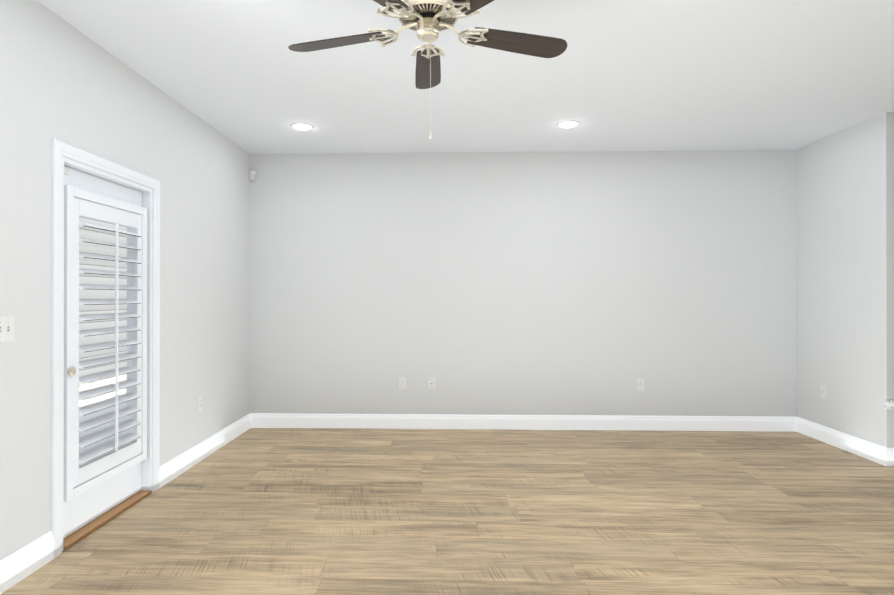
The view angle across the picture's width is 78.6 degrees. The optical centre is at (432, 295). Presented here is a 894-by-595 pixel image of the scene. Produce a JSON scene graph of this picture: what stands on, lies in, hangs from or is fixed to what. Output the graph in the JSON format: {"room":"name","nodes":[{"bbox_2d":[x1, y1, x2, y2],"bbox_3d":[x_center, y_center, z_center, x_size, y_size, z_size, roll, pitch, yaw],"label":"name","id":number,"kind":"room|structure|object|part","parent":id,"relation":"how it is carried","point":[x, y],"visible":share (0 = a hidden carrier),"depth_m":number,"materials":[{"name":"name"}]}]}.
{"room":"empty living room","nodes":[
{"label":"empty living room","id":0,"kind":"room"},
{"bbox_2d":[0,0,249,559],"bbox_3d":[-2.020,-0.056,1.367,0.150,2.740,8.220,0,0,2],"label":"wall","id":1,"kind":"structure","parent":0,"point":[62,80],"depth_m":3.17,"materials":[{"name":"paint"}]},
{"bbox_2d":[0,316,13,341],"bbox_3d":[-1.904,0.152,2.434,0.020,0.115,0.116,0,0,2],"label":"double light switch","id":2,"kind":"object","parent":1,"relation":"attached to","point":[6,328],"visible":1,"depth_m":2.45,"materials":[{"name":"white plastic"}]},
{"bbox_2d":[0,531,53,593],"bbox_3d":[-1.975,1.240,0.079,0.015,0.140,5.294,0,0,2],"label":"baseboard","id":3,"kind":"structure","parent":1,"relation":"attached to","point":[19,565],"depth_m":2.53,"materials":[{"name":"white wood"}]},
{"bbox_2d":[63,166,146,538],"bbox_3d":[-1.936,0.304,3.230,0.110,1.982,0.814,0,0,2],"label":"door","id":4,"kind":"structure","parent":1,"relation":"in","point":[97,487],"depth_m":3.16,"materials":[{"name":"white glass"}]},
{"bbox_2d":[64,163,71,174],"bbox_3d":[-1.932,-0.667,2.880,0.049,0.049,0.070,0,0,2],"label":"sensor","id":5,"kind":"object","parent":4,"relation":"attached to","point":[66,171],"visible":0.6,"depth_m":2.89,"materials":[{"name":"white plastic"}]},
{"bbox_3d":[-1.924,0.403,2.882,0.065,0.064,0.064,0,0,2],"label":"knob","id":6,"kind":"part","parent":4,"relation":"part of","materials":[{"name":"silver metal"}]},
{"label":"glass","id":7,"kind":"part","parent":4,"relation":"part of","materials":[{"name":"clear glass"}]},
{"bbox_3d":[-1.920,0.254,3.237,0.028,1.554,0.656,0,0,2],"label":"shutter panel","id":8,"kind":"part","parent":4,"relation":"part of","materials":[{"name":"white wood"}]},
{"bbox_2d":[79,222,140,463],"bbox_3d":[-1.920,0.254,3.237,0.077,1.320,0.554,0,0,2],"label":"louvers","id":9,"kind":"object","parent":4,"relation":"attached to","point":[96,451],"visible":0.88,"depth_m":3.19,"materials":[{"name":"white wood"}]},
{"bbox_2d":[114,224,118,450],"bbox_3d":[-1.874,0.249,3.236,0.019,1.344,0.014,0,0,2],"label":"tilt rod","id":10,"kind":"object","parent":9,"relation":"attached to","point":[116,331],"visible":0.96,"depth_m":3.23,"materials":[{"name":"white wood"}]},
{"bbox_2d":[51,139,159,558],"bbox_3d":[-1.956,0.269,3.230,0.170,2.101,1.002,0,0,2],"label":"door frame","id":11,"kind":"structure","parent":1,"relation":"attached to","point":[59,149],"depth_m":2.91,"materials":[{"name":"white wood"}]},
{"bbox_2d":[63,490,151,549],"bbox_3d":[-1.960,1.309,3.228,0.162,0.020,0.820,0,0,2],"label":"door threshold sill","id":12,"kind":"structure","parent":1,"relation":"attached to","point":[72,539],"depth_m":3.16,"materials":[{"name":"brown wood"}]},
{"bbox_2d":[197,396,201,411],"bbox_3d":[-1.854,0.867,4.351,0.008,0.115,0.070,0,0,2],"label":"electrical outlet","id":13,"kind":"object","parent":1,"relation":"attached to","point":[199,403],"visible":1,"depth_m":4.35,"materials":[{"name":"white plastic"}]},
{"bbox_2d":[160,413,251,487],"bbox_3d":[-1.844,1.253,4.581,0.015,0.140,1.710,0,0,2],"label":"baseboard","id":14,"kind":"structure","parent":1,"relation":"attached to","point":[175,467],"depth_m":4.36,"materials":[{"name":"white wood"}]},
{"bbox_2d":[0,428,893,594],"bbox_3d":[2.495,1.374,1.307,9.180,0.120,8.370,0,0,2],"label":"floor","id":15,"kind":"structure","parent":0,"point":[311,511],"depth_m":3.19,"materials":[{"name":"brown wood"}]},
{"bbox_2d":[885,399,893,409],"bbox_3d":[2.488,0.854,1.343,1.595,0.920,1.440,0,0,2],"label":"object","id":16,"kind":"object","parent":15,"relation":"on","point":[889,403],"visible":1,"depth_m":2.05,"materials":[{"name":"stone"}]},
{"bbox_2d":[37,0,893,153],"bbox_3d":[2.495,-1.501,1.315,9.180,0.150,8.370,0,0,2],"label":"ceiling","id":17,"kind":"structure","parent":0,"point":[669,75],"depth_m":3.50,"materials":[{"name":"paint"}]},
{"bbox_2d":[290,123,313,129],"bbox_3d":[-1.091,-1.409,4.585,0.196,0.016,0.196,0,0,2],"label":"recessed light","id":18,"kind":"object","parent":17,"relation":"in","point":[301,126],"visible":1,"depth_m":4.56,"materials":[{"name":"white plastic"}]},
{"bbox_2d":[288,0,566,138],"bbox_3d":[-0.023,-1.034,2.353,1.267,0.778,1.224,0,0,2],"label":"ceiling fan","id":19,"kind":"object","parent":17,"relation":"hanging from","point":[428,21],"visible":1,"depth_m":2.37,"materials":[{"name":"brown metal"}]},
{"bbox_3d":[-0.426,-1.126,2.432,0.468,0.006,0.137,0,12,18],"label":"blade","id":20,"kind":"part","parent":19,"relation":"part of","materials":[{"name":"brown wood"}]},
{"bbox_3d":[-0.267,-1.127,1.953,0.137,0.006,0.468,15,8,35],"label":"blade","id":21,"kind":"part","parent":19,"relation":"part of","materials":[{"name":"brown wood"}]},
{"label":"blade","id":22,"kind":"part","parent":19,"relation":"part of","materials":[{"name":"brown wood"}]},
{"bbox_3d":[-0.007,-0.880,2.258,0.012,0.470,0.018,0,0,2],"label":"pull chain","id":23,"kind":"part","parent":19,"relation":"part of","materials":[{"name":"silver metal"}]},
{"label":"blade","id":24,"kind":"part","parent":19,"relation":"part of","materials":[{"name":"brown wood"}]},
{"bbox_3d":[0.390,-1.126,2.438,0.468,0.006,0.137,0,-12,-18],"label":"blade","id":25,"kind":"part","parent":19,"relation":"part of","materials":[{"name":"brown wood"}]},
{"bbox_2d":[556,120,579,127],"bbox_3d":[1.128,-1.409,4.521,0.196,0.016,0.196,0,0,2],"label":"recessed light","id":26,"kind":"object","parent":17,"relation":"in","point":[568,124],"visible":1,"depth_m":4.49,"materials":[{"name":"white"}]},
{"bbox_2d":[250,150,796,416],"bbox_3d":[0.790,-0.045,5.472,5.530,2.740,0.150,0,0,2],"label":"wall","id":27,"kind":"structure","parent":0,"point":[600,283],"depth_m":5.39,"materials":[{"name":"paint"}]},
{"bbox_2d":[249,170,255,179],"bbox_3d":[-1.793,-1.195,5.442,0.058,0.090,0.043,0,10,-43],"label":"detector","id":28,"kind":"object","parent":27,"relation":"attached to","point":[252,175],"visible":0.94,"depth_m":5.42,"materials":[{"name":"white plastic"}]},
{"bbox_2d":[399,377,405,388],"bbox_3d":[-0.296,0.875,5.422,0.070,0.115,0.008,0,0,2],"label":"electrical outlet","id":29,"kind":"object","parent":27,"relation":"attached to","point":[402,382],"visible":1,"depth_m":5.42,"materials":[{"name":"white plastic"}]},
{"bbox_2d":[428,377,434,388],"bbox_3d":[-0.004,0.875,5.410,0.070,0.115,0.016,0,0,2],"label":"electrical outlet","id":30,"kind":"object","parent":27,"relation":"attached to","point":[431,382],"visible":1,"depth_m":5.41,"materials":[{"name":"white plastic"}]},
{"bbox_2d":[252,413,795,430],"bbox_3d":[0.863,1.255,5.383,5.380,0.140,0.015,0,0,2],"label":"baseboard","id":31,"kind":"structure","parent":27,"relation":"attached to","point":[259,420],"depth_m":5.38,"materials":[{"name":"white wood"}]},
{"bbox_2d":[637,379,643,390],"bbox_3d":[2.043,0.880,5.354,0.070,0.115,0.008,0,0,2],"label":"electrical outlet","id":32,"kind":"object","parent":27,"relation":"attached to","point":[640,384],"visible":1,"depth_m":5.35,"materials":[{"name":"white plastic"}]},
{"bbox_2d":[796,112,893,447],"bbox_3d":[5.363,-0.047,4.793,3.650,2.740,1.240,0,0,2],"label":"wall","id":33,"kind":"structure","parent":0,"point":[845,264],"depth_m":4.63,"materials":[{"name":"paint"}]},
{"bbox_2d":[821,385,825,398],"bbox_3d":[3.537,0.874,4.934,0.008,0.115,0.070,0,0,2],"label":"electrical outlet","id":34,"kind":"object","parent":33,"relation":"attached to","point":[823,391],"visible":1,"depth_m":4.93,"materials":[{"name":"white plastic"}]},
{"bbox_2d":[796,417,879,463],"bbox_3d":[3.529,1.253,4.754,0.015,0.140,1.050,0,0,2],"label":"baseboard","id":35,"kind":"structure","parent":33,"relation":"attached to","point":[860,447],"depth_m":4.70,"materials":[{"name":"white wood"}]},
{"bbox_2d":[880,446,893,465],"bbox_3d":[5.261,1.252,4.166,3.515,0.140,0.015,0,0,2],"label":"baseboard","id":36,"kind":"structure","parent":33,"relation":"attached to","point":[886,454],"depth_m":4.21,"materials":[{"name":"white wood"}]},
{"label":"outside","id":37,"kind":"structure","parent":0,"visible":0},
{"bbox_2d":[79,374,126,465],"bbox_3d":[-5.473,1.464,5.106,6.970,0.220,16.000,0,0,2],"label":"ground","id":38,"kind":"structure","parent":37,"point":[96,414],"depth_m":6.42,"materials":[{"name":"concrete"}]},
{"bbox_2d":[79,216,126,384],"bbox_3d":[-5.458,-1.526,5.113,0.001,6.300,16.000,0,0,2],"label":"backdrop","id":39,"kind":"structure","parent":37,"point":[92,279],"depth_m":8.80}
]}

